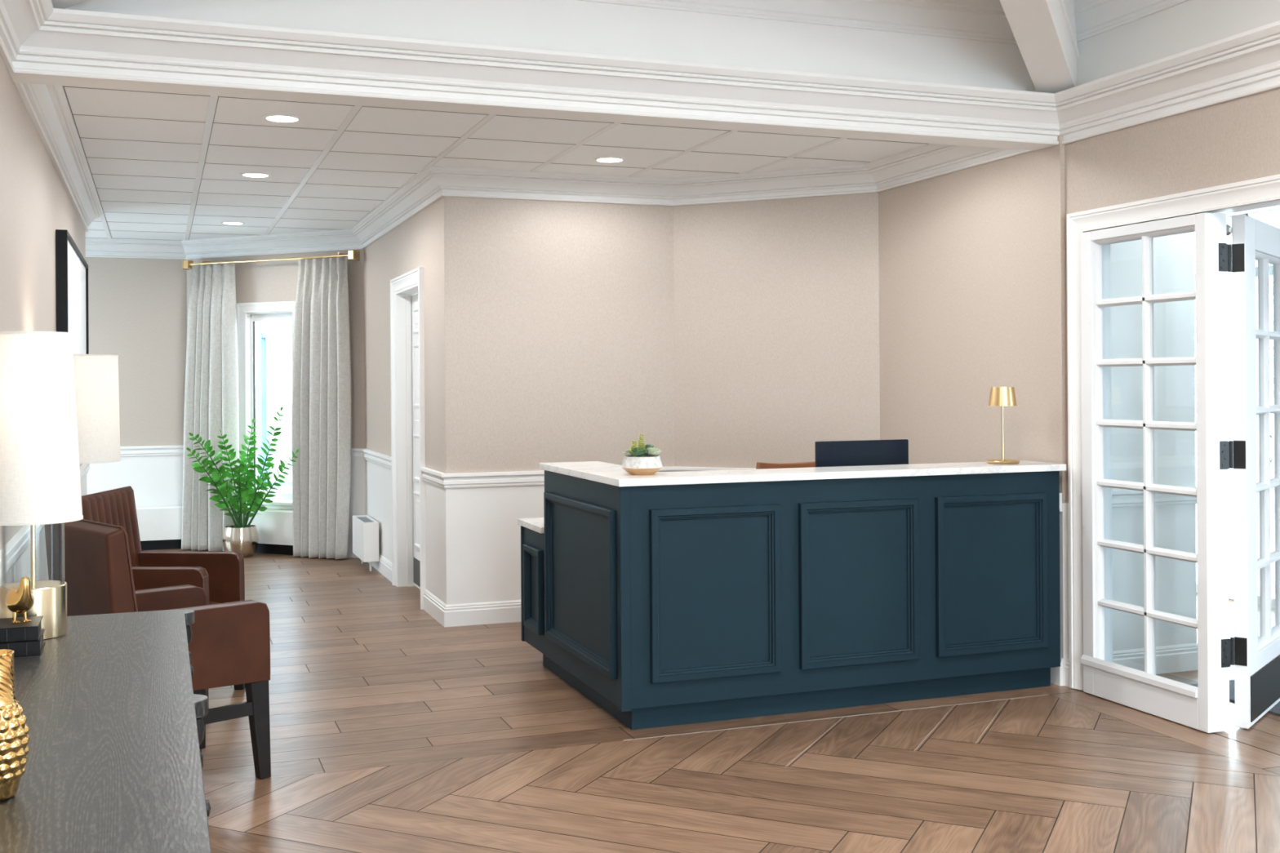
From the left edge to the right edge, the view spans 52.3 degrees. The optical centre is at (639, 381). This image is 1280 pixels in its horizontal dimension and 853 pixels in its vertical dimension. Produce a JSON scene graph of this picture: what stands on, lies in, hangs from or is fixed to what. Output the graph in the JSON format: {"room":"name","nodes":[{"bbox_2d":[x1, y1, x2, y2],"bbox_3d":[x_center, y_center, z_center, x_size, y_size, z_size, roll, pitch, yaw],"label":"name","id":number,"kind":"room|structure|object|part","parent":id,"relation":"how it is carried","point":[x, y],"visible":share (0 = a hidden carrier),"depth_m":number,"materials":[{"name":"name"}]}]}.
{"room":"lobby","nodes":[
{"label":"lobby","id":0,"kind":"room"},
{"bbox_2d":[0,54,87,586],"bbox_3d":[-1.548,-0.170,2.627,0.120,3.200,14.000,0,0,-20],"label":"wall","id":1,"kind":"structure","parent":0,"point":[35,202],"depth_m":5.10,"materials":[{"name":"beige paint"}]},
{"bbox_2d":[0,463,89,581],"bbox_3d":[-2.190,0.586,2.404,1.550,0.086,14.030,0,0,-20],"label":"chair rail","id":2,"kind":"object","parent":1,"relation":"attached to","point":[20,542],"visible":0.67,"depth_m":4.58,"materials":[{"name":"white wood"}]},
{"bbox_2d":[13,82,102,231],"bbox_3d":[-3.762,-1.139,6.749,1.634,0.152,4.964,0,0,-20],"label":"trim","id":3,"kind":"structure","parent":1,"relation":"attached to","point":[47,106],"depth_m":6.26,"materials":[{"name":"white wood"}]},
{"bbox_2d":[55,229,88,354],"bbox_3d":[-3.257,-0.234,7.507,0.052,1.050,2.080,0,0,-20],"label":"framed picture","id":4,"kind":"object","parent":1,"relation":"attached to","point":[72,268],"visible":0.5,"depth_m":7.12},
{"bbox_2d":[0,0,1279,145],"bbox_3d":[1.442,-1.194,1.069,4.420,0.199,9.000,0,0,-20],"label":"trim","id":5,"kind":"structure","parent":1,"relation":"attached to","point":[37,37],"depth_m":5.09,"materials":[{"name":"white wood"}]},
{"bbox_2d":[577,0,1189,44],"bbox_3d":[1.439,-1.627,1.069,4.420,0.165,9.000,0,0,-20],"label":"ceiling","id":6,"kind":"structure","parent":1,"relation":"attached to","point":[987,20],"depth_m":5.68,"materials":[{"name":"white paint"}]},
{"bbox_2d":[85,257,186,507],"bbox_3d":[-5.007,0.077,11.007,2.235,2.750,0.120,0,0,-20],"label":"wall","id":7,"kind":"structure","parent":0,"point":[137,307],"depth_m":11.22,"materials":[{"name":"beige paint"}]},
{"bbox_2d":[120,248,391,558],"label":"wall","id":8,"kind":"structure","parent":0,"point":[265,281],"depth_m":10.61,"materials":[{"name":"beige paint"}]},
{"bbox_2d":[236,301,295,510],"bbox_3d":[-3.100,0.202,10.988,0.667,1.737,0.175,0,0,25],"label":"window","id":9,"kind":"structure","parent":8,"relation":"attached to","point":[247,313],"depth_m":11.06,"materials":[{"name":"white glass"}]},
{"bbox_3d":[-3.094,1.039,10.988,0.667,0.062,0.175,0,0,25],"label":"sill","id":10,"kind":"part","parent":9,"relation":"part of","materials":[{"name":"white wood"}]},
{"bbox_3d":[-3.086,0.214,11.017,0.483,1.572,0.040,0,0,25],"label":"sash","id":11,"kind":"part","parent":9,"relation":"part of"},
{"bbox_2d":[182,249,359,270],"bbox_3d":[-3.071,-1.007,10.846,1.798,0.084,0.162,0,0,25],"label":"curtain rod","id":12,"kind":"object","parent":8,"relation":"attached to","point":[353,255],"visible":1,"depth_m":10.77,"materials":[{"name":"gold metal"}]},
{"bbox_2d":[181,263,239,551],"bbox_3d":[-3.680,0.222,11.046,0.620,2.420,0.111,0,0,25],"label":"curtain","id":13,"kind":"object","parent":12,"relation":"hanging from","point":[211,368],"visible":0.87,"depth_m":11.01,"materials":[{"name":"fabric"}]},
{"bbox_3d":[-3.086,-1.007,10.810,1.700,0.021,0.022,0,0,25],"label":"rod","id":14,"kind":"part","parent":12,"relation":"part of","materials":[{"name":"gold metal"}]},
{"bbox_2d":[291,257,351,559],"bbox_3d":[-2.601,0.215,10.549,0.569,2.420,0.111,0,0,25],"label":"curtain","id":15,"kind":"object","parent":12,"relation":"hanging from","point":[322,401],"visible":1,"depth_m":10.52,"materials":[{"name":"fabric"}]},
{"bbox_2d":[364,195,446,604],"bbox_3d":[-1.626,0.055,9.090,0.120,2.750,3.160,0,0,-20],"label":"wall","id":16,"kind":"structure","parent":0,"point":[418,242],"depth_m":8.58,"materials":[{"name":"beige paint"}]},
{"bbox_2d":[368,553,391,582],"bbox_3d":[-1.963,1.370,9.826,0.018,0.126,1.400,0,0,-20],"label":"baseboard","id":17,"kind":"structure","parent":16,"relation":"attached to","point":[384,566],"depth_m":9.60,"materials":[{"name":"white wood"}]},
{"bbox_2d":[390,266,426,609],"bbox_3d":[-1.483,0.357,8.689,0.174,2.145,1.070,0,0,-20],"label":"door frame","id":18,"kind":"structure","parent":16,"relation":"attached to","point":[406,285],"depth_m":9.08,"materials":[{"name":"white wood"}]},
{"bbox_2d":[411,293,420,589],"bbox_3d":[-1.451,0.408,8.700,0.100,2.018,0.850,0,0,-20],"label":"door","id":19,"kind":"structure","parent":16,"relation":"in","point":[415,314],"depth_m":8.96,"materials":[{"name":"wood"}]},
{"bbox_3d":[-1.438,1.312,8.703,0.004,0.175,0.800,0,0,-20],"label":"kick plate","id":20,"kind":"part","parent":19,"relation":"part of","materials":[{"name":"grey metal"}]},
{"bbox_2d":[85,143,1033,259],"bbox_3d":[-1.700,-1.152,8.980,9.036,0.152,2.086,0,0,32],"label":"trim","id":21,"kind":"structure","parent":16,"relation":"attached to","point":[928,161],"depth_m":7.83,"materials":[{"name":"white wood"}]},
{"bbox_2d":[62,85,927,240],"bbox_3d":[-2.078,-1.270,8.430,6.160,0.094,6.950,0,0,-20],"label":"ceiling","id":22,"kind":"structure","parent":0,"point":[162,166],"depth_m":7.06,"materials":[{"name":"tile"}]},
{"bbox_2d":[220,221,244,224],"bbox_3d":[-3.127,-1.217,10.009,0.180,0.006,0.180,0,0,-20],"label":"recessed light","id":23,"kind":"object","parent":22,"relation":"in","point":[223,222],"visible":1,"depth_m":10.00,"materials":[{"name":"white plastic"}]},
{"bbox_2d":[240,172,271,177],"bbox_3d":[-2.277,-1.222,7.715,0.180,0.006,0.180,0,0,-20],"label":"recessed light","id":24,"kind":"object","parent":22,"relation":"in","point":[243,174],"visible":1,"depth_m":7.70,"materials":[{"name":"white plastic"}]},
{"bbox_2d":[262,114,302,122],"bbox_3d":[-1.668,-1.226,6.075,0.180,0.006,0.180,0,0,-20],"label":"recessed light","id":25,"kind":"object","parent":22,"relation":"in","point":[273,117],"visible":1,"depth_m":6.06,"materials":[{"name":"white plastic"}]},
{"bbox_2d":[593,156,625,162],"bbox_3d":[-0.169,-1.236,7.262,0.180,0.006,0.180,0,0,-20],"label":"recessed light","id":26,"kind":"object","parent":22,"relation":"in","point":[602,159],"visible":1,"depth_m":7.25,"materials":[{"name":"white plastic"}]},
{"bbox_2d":[8,0,1053,150],"bbox_3d":[-0.136,-1.432,5.364,4.440,0.695,0.150,0,0,-20],"label":"ceiling beam","id":27,"kind":"structure","parent":0,"point":[577,26],"depth_m":5.30,"materials":[{"name":"paint"}]},
{"bbox_2d":[51,0,86,8],"bbox_3d":[-0.805,-1.742,3.884,2.940,0.914,0.194,0,0,25],"label":"trim","id":28,"kind":"structure","parent":27,"relation":"attached to","point":[62,4],"depth_m":4.48,"materials":[{"name":"paint"}]},
{"bbox_2d":[444,195,674,604],"bbox_3d":[-0.481,0.048,7.890,1.434,2.750,0.120,0,0,-20],"label":"wall","id":29,"kind":"structure","parent":0,"point":[559,344],"depth_m":7.78,"materials":[{"name":"beige paint"}]},
{"bbox_2d":[142,548,1279,852],"bbox_3d":[0.677,1.446,4.511,8.620,0.060,16.240,0,0,-20],"label":"floor","id":30,"kind":"structure","parent":0,"point":[394,729],"depth_m":4.80,"materials":[{"name":"brown wood"}]},
{"bbox_2d":[0,608,211,852],"bbox_3d":[-1.040,1.002,2.265,0.554,0.850,2.035,0,0,-20],"label":"console table","id":31,"kind":"object","parent":30,"relation":"on","point":[113,712],"visible":0.99,"depth_m":2.07,"materials":[{"name":"grey wood"}]},
{"bbox_2d":[0,648,29,801],"bbox_3d":[-0.892,0.475,1.802,0.087,0.200,0.087,0,0,-23],"label":"bottle vase","id":32,"kind":"object","parent":31,"relation":"on","point":[14,731],"visible":1,"depth_m":1.79,"materials":[{"name":"gold metal"}]},
{"bbox_2d":[0,629,45,657],"bbox_3d":[-1.366,0.563,2.785,0.162,0.031,0.141,0,0,-20],"label":"book","id":33,"kind":"object","parent":31,"relation":"on","point":[28,648],"visible":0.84,"depth_m":2.74,"materials":[{"name":"black paper"}]},
{"bbox_2d":[0,615,43,643],"bbox_3d":[-1.369,0.533,2.785,0.160,0.030,0.135,0,0,-20],"label":"book","id":34,"kind":"object","parent":33,"relation":"on","point":[30,631],"visible":1,"depth_m":2.75,"materials":[{"name":"black paper"}]},
{"bbox_2d":[5,576,34,624],"bbox_3d":[-1.335,0.466,2.796,0.086,0.102,0.059,0,0,15],"label":"bird figurine","id":35,"kind":"object","parent":34,"relation":"on","point":[18,600],"visible":1,"depth_m":2.77,"materials":[{"name":"gold metal"}]},
{"bbox_3d":[-1.337,0.503,2.785,0.018,0.028,0.028,0,0,-44],"label":"leg","id":36,"kind":"part","parent":35,"relation":"part of","materials":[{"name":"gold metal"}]},
{"bbox_3d":[-1.321,0.503,2.800,0.018,0.028,0.028,0,0,-44],"label":"leg","id":37,"kind":"part","parent":35,"relation":"part of","materials":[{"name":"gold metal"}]},
{"bbox_2d":[0,331,83,639],"bbox_3d":[-1.382,0.234,2.964,0.210,0.690,0.210,0,0,-20],"label":"table lamp","id":38,"kind":"object","parent":31,"relation":"on","point":[40,482],"visible":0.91,"depth_m":2.90,"materials":[{"name":"white fabric"}]},
{"bbox_3d":[-1.381,0.301,2.964,0.011,0.324,0.011,0,0,-20],"label":"stem","id":39,"kind":"part","parent":38,"relation":"part of","materials":[{"name":"gold metal"}]},
{"bbox_3d":[-1.384,-0.108,2.964,0.168,0.006,0.168,0,0,-20],"label":"shade trim","id":40,"kind":"part","parent":38,"relation":"part of","materials":[{"name":"white fabric"}]},
{"bbox_3d":[-1.383,0.103,2.964,0.208,0.428,0.208,0,0,-20],"label":"lamp shade","id":41,"kind":"part","parent":38,"relation":"part of","materials":[{"name":"white fabric"}]},
{"bbox_3d":[-1.381,0.314,2.964,0.210,0.006,0.210,0,0,-20],"label":"shade trim","id":42,"kind":"part","parent":38,"relation":"part of","materials":[{"name":"white fabric"}]},
{"bbox_3d":[-1.156,1.017,3.264,0.068,0.820,0.068,0,0,-20],"label":"turned post","id":43,"kind":"part","parent":31,"relation":"part of","materials":[{"name":"brown metal"}]},
{"bbox_3d":[-0.981,0.626,2.816,0.033,0.028,0.028,0,0,-20],"label":"knob","id":44,"kind":"part","parent":31,"relation":"part of","materials":[{"name":"brown metal"}]},
{"bbox_3d":[-0.822,1.015,2.359,0.068,0.820,0.068,0,0,-20],"label":"turned post","id":45,"kind":"part","parent":31,"relation":"part of","materials":[{"name":"brown metal"}]},
{"bbox_3d":[-0.643,0.624,1.901,0.033,0.028,0.028,0,0,-20],"label":"knob","id":46,"kind":"part","parent":31,"relation":"part of","materials":[{"name":"brown metal"}]},
{"bbox_2d":[44,519,271,779],"bbox_3d":[-1.741,0.957,4.701,0.590,0.948,0.582,0,0,-44],"label":"armchair","id":47,"kind":"object","parent":30,"relation":"on","point":[229,645],"visible":0.48,"depth_m":4.57,"materials":[{"name":"leather"}]},
{"bbox_3d":[-1.905,0.777,4.545,0.137,0.571,0.578,0,0,-44],"label":"backrest","id":48,"kind":"part","parent":47,"relation":"part of","materials":[{"name":"leather"}]},
{"bbox_3d":[-1.907,0.929,4.892,0.555,0.303,0.072,0,0,-44],"label":"arm","id":49,"kind":"part","parent":47,"relation":"part of","materials":[{"name":"leather"}]},
{"bbox_3d":[-1.730,1.255,5.062,0.077,0.352,0.054,0,0,-44],"label":"leg","id":50,"kind":"part","parent":47,"relation":"part of","materials":[{"name":"black wood"}]},
{"bbox_3d":[-1.557,0.927,4.527,0.555,0.303,0.072,0,0,-44],"label":"arm","id":51,"kind":"part","parent":47,"relation":"part of","materials":[{"name":"leather"}]},
{"bbox_3d":[-1.377,1.253,4.694,0.077,0.352,0.054,0,0,-44],"label":"leg","id":52,"kind":"part","parent":47,"relation":"part of","materials":[{"name":"black wood"}]},
{"bbox_2d":[81,485,244,709],"bbox_3d":[-2.137,0.960,5.799,0.590,0.948,0.582,0,0,0],"label":"armchair","id":53,"kind":"object","parent":30,"relation":"on","point":[220,574],"visible":0.39,"depth_m":6.01,"materials":[{"name":"leather"}]},
{"bbox_3d":[-2.364,0.780,5.798,0.137,0.571,0.578,0,0,0],"label":"backrest","id":54,"kind":"part","parent":53,"relation":"part of","materials":[{"name":"leather"}]},
{"bbox_3d":[-2.329,0.767,5.798,0.086,0.536,0.544,0,0,0],"label":"channelled panel","id":55,"kind":"part","parent":53,"relation":"part of","materials":[{"name":"leather"}]},
{"bbox_3d":[-2.124,0.930,5.546,0.555,0.303,0.072,0,0,0],"label":"arm","id":56,"kind":"part","parent":53,"relation":"part of","materials":[{"name":"leather"}]},
{"bbox_3d":[-2.126,0.930,6.052,0.555,0.303,0.072,0,0,0],"label":"arm","id":57,"kind":"part","parent":53,"relation":"part of","materials":[{"name":"leather"}]},
{"bbox_3d":[-1.878,1.256,5.545,0.077,0.352,0.054,0,0,0],"label":"leg","id":58,"kind":"part","parent":53,"relation":"part of","materials":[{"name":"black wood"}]},
{"bbox_3d":[-2.105,1.028,5.799,0.495,0.090,0.430,0,0,0],"label":"seat","id":59,"kind":"part","parent":53,"relation":"part of","materials":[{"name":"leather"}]},
{"bbox_3d":[-1.880,1.256,6.055,0.077,0.352,0.054,0,0,0],"label":"leg","id":60,"kind":"part","parent":53,"relation":"part of","materials":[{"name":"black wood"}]},
{"bbox_2d":[136,506,293,555],"bbox_3d":[-4.218,1.263,10.914,3.517,0.368,0.767,0,0,-1],"label":"heater","id":61,"kind":"object","parent":30,"relation":"on","point":[159,527],"visible":0.26,"depth_m":11.12,"materials":[{"name":"metal"}]},
{"bbox_2d":[186,406,298,557],"bbox_3d":[-3.231,0.821,10.650,0.866,1.239,0.466,0,0,-14],"label":"potted plant","id":62,"kind":"object","parent":30,"relation":"on","point":[242,538],"visible":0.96,"depth_m":10.63,"materials":[{"name":"green plant"}]},
{"bbox_3d":[-3.289,1.317,10.727,0.286,0.248,0.286,0,0,-20],"label":"pot","id":63,"kind":"part","parent":62,"relation":"part of","materials":[{"name":"beige metal"}]},
{"bbox_2d":[352,515,378,571],"bbox_3d":[-2.118,1.248,10.049,0.114,0.372,0.595,0,0,-20],"label":"wall heater","id":64,"kind":"object","parent":30,"relation":"on","point":[365,528],"visible":1,"depth_m":9.79,"materials":[{"name":"metal"}]},
{"bbox_2d":[357,516,373,522],"bbox_3d":[-2.122,1.080,10.051,0.082,0.016,0.512,0,0,-20],"label":"grille","id":65,"kind":"object","parent":64,"relation":"attached to","point":[360,519],"depth_m":10.07,"materials":[{"name":"grey metal"}]},
{"bbox_2d":[755,461,815,469],"bbox_3d":[0.896,0.921,6.798,0.593,0.986,0.610,0,0,-20],"label":"office chair","id":66,"kind":"object","parent":30,"relation":"on","point":[759,465],"visible":0.05,"depth_m":6.98,"materials":[{"name":"brown leather"}]},
{"bbox_2d":[517,460,1066,729],"bbox_3d":[0.657,0.901,6.315,2.171,1.030,1.585,0,0,-20],"label":"reception desk","id":67,"kind":"object","parent":30,"relation":"on","point":[662,598],"visible":1,"depth_m":5.59,"materials":[{"name":"blue wood"}]},
{"bbox_3d":[-0.528,1.023,6.431,0.026,0.410,0.285,0,0,-20],"label":"panel moulding","id":68,"kind":"part","parent":67,"relation":"part of","materials":[{"name":"blue wood"}]},
{"bbox_3d":[-0.275,0.868,5.743,0.026,0.684,0.972,0,0,-20],"label":"panel moulding","id":69,"kind":"part","parent":67,"relation":"part of","materials":[{"name":"blue wood"}]},
{"bbox_3d":[-0.064,0.873,5.251,0.043,0.906,0.044,0,0,-20],"label":"corner post","id":70,"kind":"part","parent":67,"relation":"part of","materials":[{"name":"blue wood"}]},
{"bbox_2d":[621,434,662,475],"bbox_3d":[0.009,0.305,5.459,0.175,0.170,0.173,0,0,-20],"label":"succulent planter","id":71,"kind":"object","parent":67,"relation":"on","point":[642,460],"visible":1,"depth_m":5.41,"materials":[{"name":"beige ceramic"}]},
{"bbox_2d":[621,455,662,475],"bbox_3d":[0.009,0.351,5.459,0.173,0.077,0.173,0,0,-20],"label":"bowl","id":72,"kind":"object","parent":71,"relation":"attached to","point":[633,464],"depth_m":5.40,"materials":[{"name":"beige ceramic"}]},
{"bbox_3d":[0.315,0.868,5.362,0.577,0.701,0.026,0,0,-20],"label":"panel moulding","id":73,"kind":"part","parent":67,"relation":"part of","materials":[{"name":"blue wood"}]},
{"bbox_2d":[538,460,1066,486],"bbox_3d":[0.729,0.400,6.119,2.165,0.030,1.165,0,0,-20],"label":"countertop","id":74,"kind":"structure","parent":67,"relation":"on","point":[613,474],"depth_m":5.63,"materials":[{"name":"white stone"}]},
{"bbox_3d":[0.945,0.864,5.594,0.574,0.701,0.026,0,0,-20],"label":"panel moulding","id":75,"kind":"part","parent":67,"relation":"part of","materials":[{"name":"blue wood"}]},
{"bbox_2d":[814,439,908,466],"bbox_3d":[1.052,0.487,6.235,0.498,0.412,0.170,0,0,-20],"label":"computer monitor","id":76,"kind":"object","parent":67,"relation":"on","point":[895,451],"visible":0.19,"depth_m":6.20,"materials":[{"name":"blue plastic"}]},
{"bbox_3d":[1.577,0.859,5.828,0.578,0.701,0.026,0,0,-20],"label":"panel moulding","id":77,"kind":"part","parent":67,"relation":"part of","materials":[{"name":"blue wood"}]},
{"bbox_2d":[986,386,1020,464],"bbox_3d":[1.675,0.202,6.015,0.152,0.354,0.152,0,0,-20],"label":"table lamp","id":78,"kind":"object","parent":67,"relation":"on","point":[999,396],"visible":1,"depth_m":5.97,"materials":[{"name":"gold metal"}]},
{"bbox_3d":[1.675,0.220,6.015,0.011,0.302,0.011,0,0,-20],"label":"stem","id":79,"kind":"part","parent":78,"relation":"part of","materials":[{"name":"gold metal"}]},
{"bbox_3d":[1.674,0.069,6.015,0.128,0.087,0.128,0,0,-20],"label":"lamp shade","id":80,"kind":"part","parent":78,"relation":"part of","materials":[{"name":"gold metal"}]},
{"bbox_2d":[1189,680,1279,715],"bbox_3d":[3.741,1.391,5.190,1.800,0.010,2.350,0,0,-20],"label":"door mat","id":81,"kind":"object","parent":30,"relation":"on","point":[1275,709],"visible":0.02,"depth_m":5.73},
{"bbox_3d":[-2.222,1.134,5.178,0.310,0.600,0.310,0,0,-20],"label":"side table","id":82,"kind":"object","parent":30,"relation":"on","visible":0},
{"bbox_2d":[72,354,120,464],"bbox_3d":[-2.249,0.364,5.200,0.328,0.940,0.328,0,0,-20],"label":"table lamp","id":83,"kind":"object","parent":82,"relation":"on","point":[95,375],"visible":0.39,"depth_m":5.10,"materials":[{"name":"white fabric"}]},
{"bbox_3d":[-2.252,-0.103,5.200,0.314,0.006,0.314,0,0,-20],"label":"shade trim","id":84,"kind":"part","parent":83,"relation":"part of","materials":[{"name":"beige fabric"}]},
{"bbox_3d":[-2.249,0.318,5.200,0.328,0.006,0.328,0,0,-20],"label":"shade trim","id":85,"kind":"part","parent":83,"relation":"part of","materials":[{"name":"beige fabric"}]},
{"bbox_2d":[672,191,879,468],"bbox_3d":[0.825,0.040,7.866,1.294,2.750,0.120,0,0,25],"label":"wall","id":86,"kind":"structure","parent":0,"point":[776,301],"depth_m":7.81,"materials":[{"name":"beige paint"}]},
{"bbox_2d":[878,0,1279,685],"bbox_3d":[3.290,-0.201,2.598,0.145,3.200,10.593,0,0,-20],"label":"wall","id":87,"kind":"structure","parent":0,"point":[972,260],"depth_m":6.28,"materials":[{"name":"beige paint"}]},
{"bbox_2d":[420,466,1062,511],"bbox_3d":[0.436,0.569,7.387,3.929,0.086,1.129,0,0,27],"label":"chair rail","id":88,"kind":"object","parent":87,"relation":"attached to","point":[463,480],"visible":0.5,"depth_m":7.69,"materials":[{"name":"white wood"}]},
{"bbox_2d":[422,589,1062,686],"bbox_3d":[0.449,1.354,7.391,3.922,0.126,1.118,0,0,27],"label":"baseboard","id":89,"kind":"structure","parent":87,"relation":"attached to","point":[504,611],"depth_m":7.65,"materials":[{"name":"white wood"}]},
{"bbox_2d":[1000,0,1079,93],"bbox_3d":[1.312,-1.756,4.666,0.194,0.914,2.940,0,0,25],"label":"ceiling beam","id":90,"kind":"structure","parent":87,"relation":"attached to","point":[1044,32],"depth_m":5.46,"materials":[{"name":"paint"}]},
{"bbox_2d":[1064,657,1069,687],"bbox_3d":[1.981,1.344,6.003,0.018,0.126,0.050,0,0,-20],"label":"baseboard","id":91,"kind":"structure","parent":87,"relation":"attached to","point":[1067,664],"depth_m":6.01,"materials":[{"name":"white wood"}]},
{"bbox_2d":[1112,643,1197,674],"bbox_3d":[2.497,1.341,7.583,1.312,0.126,3.072,0,0,20],"label":"baseboard","id":92,"kind":"structure","parent":87,"relation":"attached to","point":[1177,658],"depth_m":6.27,"materials":[{"name":"white wood"}]},
{"bbox_2d":[1080,212,1230,733],"bbox_3d":[2.172,0.365,5.547,0.124,2.073,0.754,0,0,-20],"label":"door","id":93,"kind":"structure","parent":87,"relation":"in","point":[1205,708],"depth_m":5.52,"materials":[{"name":"white paint"}]},
{"bbox_3d":[2.334,-0.497,5.210,0.044,0.112,0.005,0,0,-20],"label":"hinge plate","id":94,"kind":"part","parent":93,"relation":"part of","materials":[{"name":"black metal"}]},
{"bbox_3d":[2.339,0.295,5.210,0.044,0.112,0.005,0,0,-20],"label":"hinge plate","id":95,"kind":"part","parent":93,"relation":"part of","materials":[{"name":"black metal"}]},
{"bbox_3d":[2.344,1.087,5.210,0.044,0.112,0.005,0,0,-20],"label":"hinge plate","id":96,"kind":"part","parent":93,"relation":"part of","materials":[{"name":"black metal"}]},
{"bbox_2d":[1066,173,1279,690],"bbox_3d":[2.522,0.316,4.678,0.159,2.175,2.810,0,0,-20],"label":"door frame","id":97,"kind":"structure","parent":87,"relation":"attached to","point":[1263,192],"depth_m":5.92,"materials":[{"name":"white wood"}]},
{"bbox_2d":[1226,214,1279,728],"bbox_3d":[2.688,0.361,5.612,0.082,2.064,0.974,0,0,38],"label":"door","id":98,"kind":"structure","parent":87,"relation":"in","point":[1254,251],"depth_m":5.33,"materials":[{"name":"white paint"}]},
{"bbox_3d":[2.406,-0.497,5.239,0.046,0.112,0.003,0,0,38],"label":"hinge plate","id":99,"kind":"part","parent":98,"relation":"part of","materials":[{"name":"black metal"}]},
{"bbox_3d":[2.411,0.295,5.239,0.046,0.112,0.003,0,0,38],"label":"hinge plate","id":100,"kind":"part","parent":98,"relation":"part of","materials":[{"name":"black metal"}]},
{"bbox_3d":[2.416,1.087,5.239,0.046,0.112,0.003,0,0,38],"label":"hinge plate","id":101,"kind":"part","parent":98,"relation":"part of","materials":[{"name":"black metal"}]},
{"bbox_3d":[2.737,1.280,5.604,0.005,0.185,0.895,0,0,38],"label":"kick plate","id":102,"kind":"part","parent":98,"relation":"part of","materials":[{"name":"black metal"}]},
{"bbox_3d":[2.686,0.288,5.628,0.004,1.636,0.596,0,0,38],"label":"pane","id":103,"kind":"part","parent":98,"relation":"part of","materials":[{"name":"clear glass"}]},
{"bbox_3d":[2.704,0.361,5.615,0.052,2.064,0.620,0,0,38],"label":"rail","id":104,"kind":"part","parent":98,"relation":"part of","materials":[{"name":"white paint"}]},
{"bbox_2d":[1110,231,1196,651],"bbox_3d":[2.028,0.157,7.209,0.680,2.500,2.080,0,0,-20],"label":"wall","id":105,"kind":"structure","parent":0,"point":[1174,331],"depth_m":6.28,"materials":[{"name":"white paint"}]},
{"bbox_2d":[1226,204,1279,217],"bbox_3d":[3.501,-1.102,5.827,2.500,0.100,5.740,0,0,-20],"label":"ceiling","id":106,"kind":"structure","parent":0,"point":[1273,207],"depth_m":8.06,"materials":[{"name":"paint"}]},
{"bbox_3d":[4.679,0.140,5.977,0.080,2.500,3.470,0,0,-20],"label":"wall","id":107,"kind":"structure","parent":0,"visible":0},
{"bbox_2d":[1111,208,1279,599],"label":"window","id":108,"kind":"structure","parent":107,"relation":"in","point":[1269,215],"depth_m":6.28,"materials":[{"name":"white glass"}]},
{"label":"outside","id":109,"kind":"structure","parent":0,"visible":0},
{"bbox_2d":[1195,407,1234,588],"bbox_3d":[1.234,1.587,11.113,90.000,0.150,100.000,0,0,-20],"label":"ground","id":110,"kind":"structure","parent":109,"point":[1230,472],"depth_m":15.11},
{"bbox_2d":[256,320,292,500],"bbox_3d":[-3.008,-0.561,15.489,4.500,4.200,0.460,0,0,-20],"label":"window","id":111,"kind":"structure","parent":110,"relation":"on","point":[273,338],"depth_m":14.86,"materials":[{"name":"white"}]},
{"bbox_2d":[1264,220,1279,228],"bbox_3d":[10.750,-1.411,18.340,4.147,5.735,4.201,0,0,-20],"label":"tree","id":112,"kind":"object","parent":110,"relation":"on","point":[1275,222],"visible":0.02,"depth_m":19.37,"materials":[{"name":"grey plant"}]}
]}

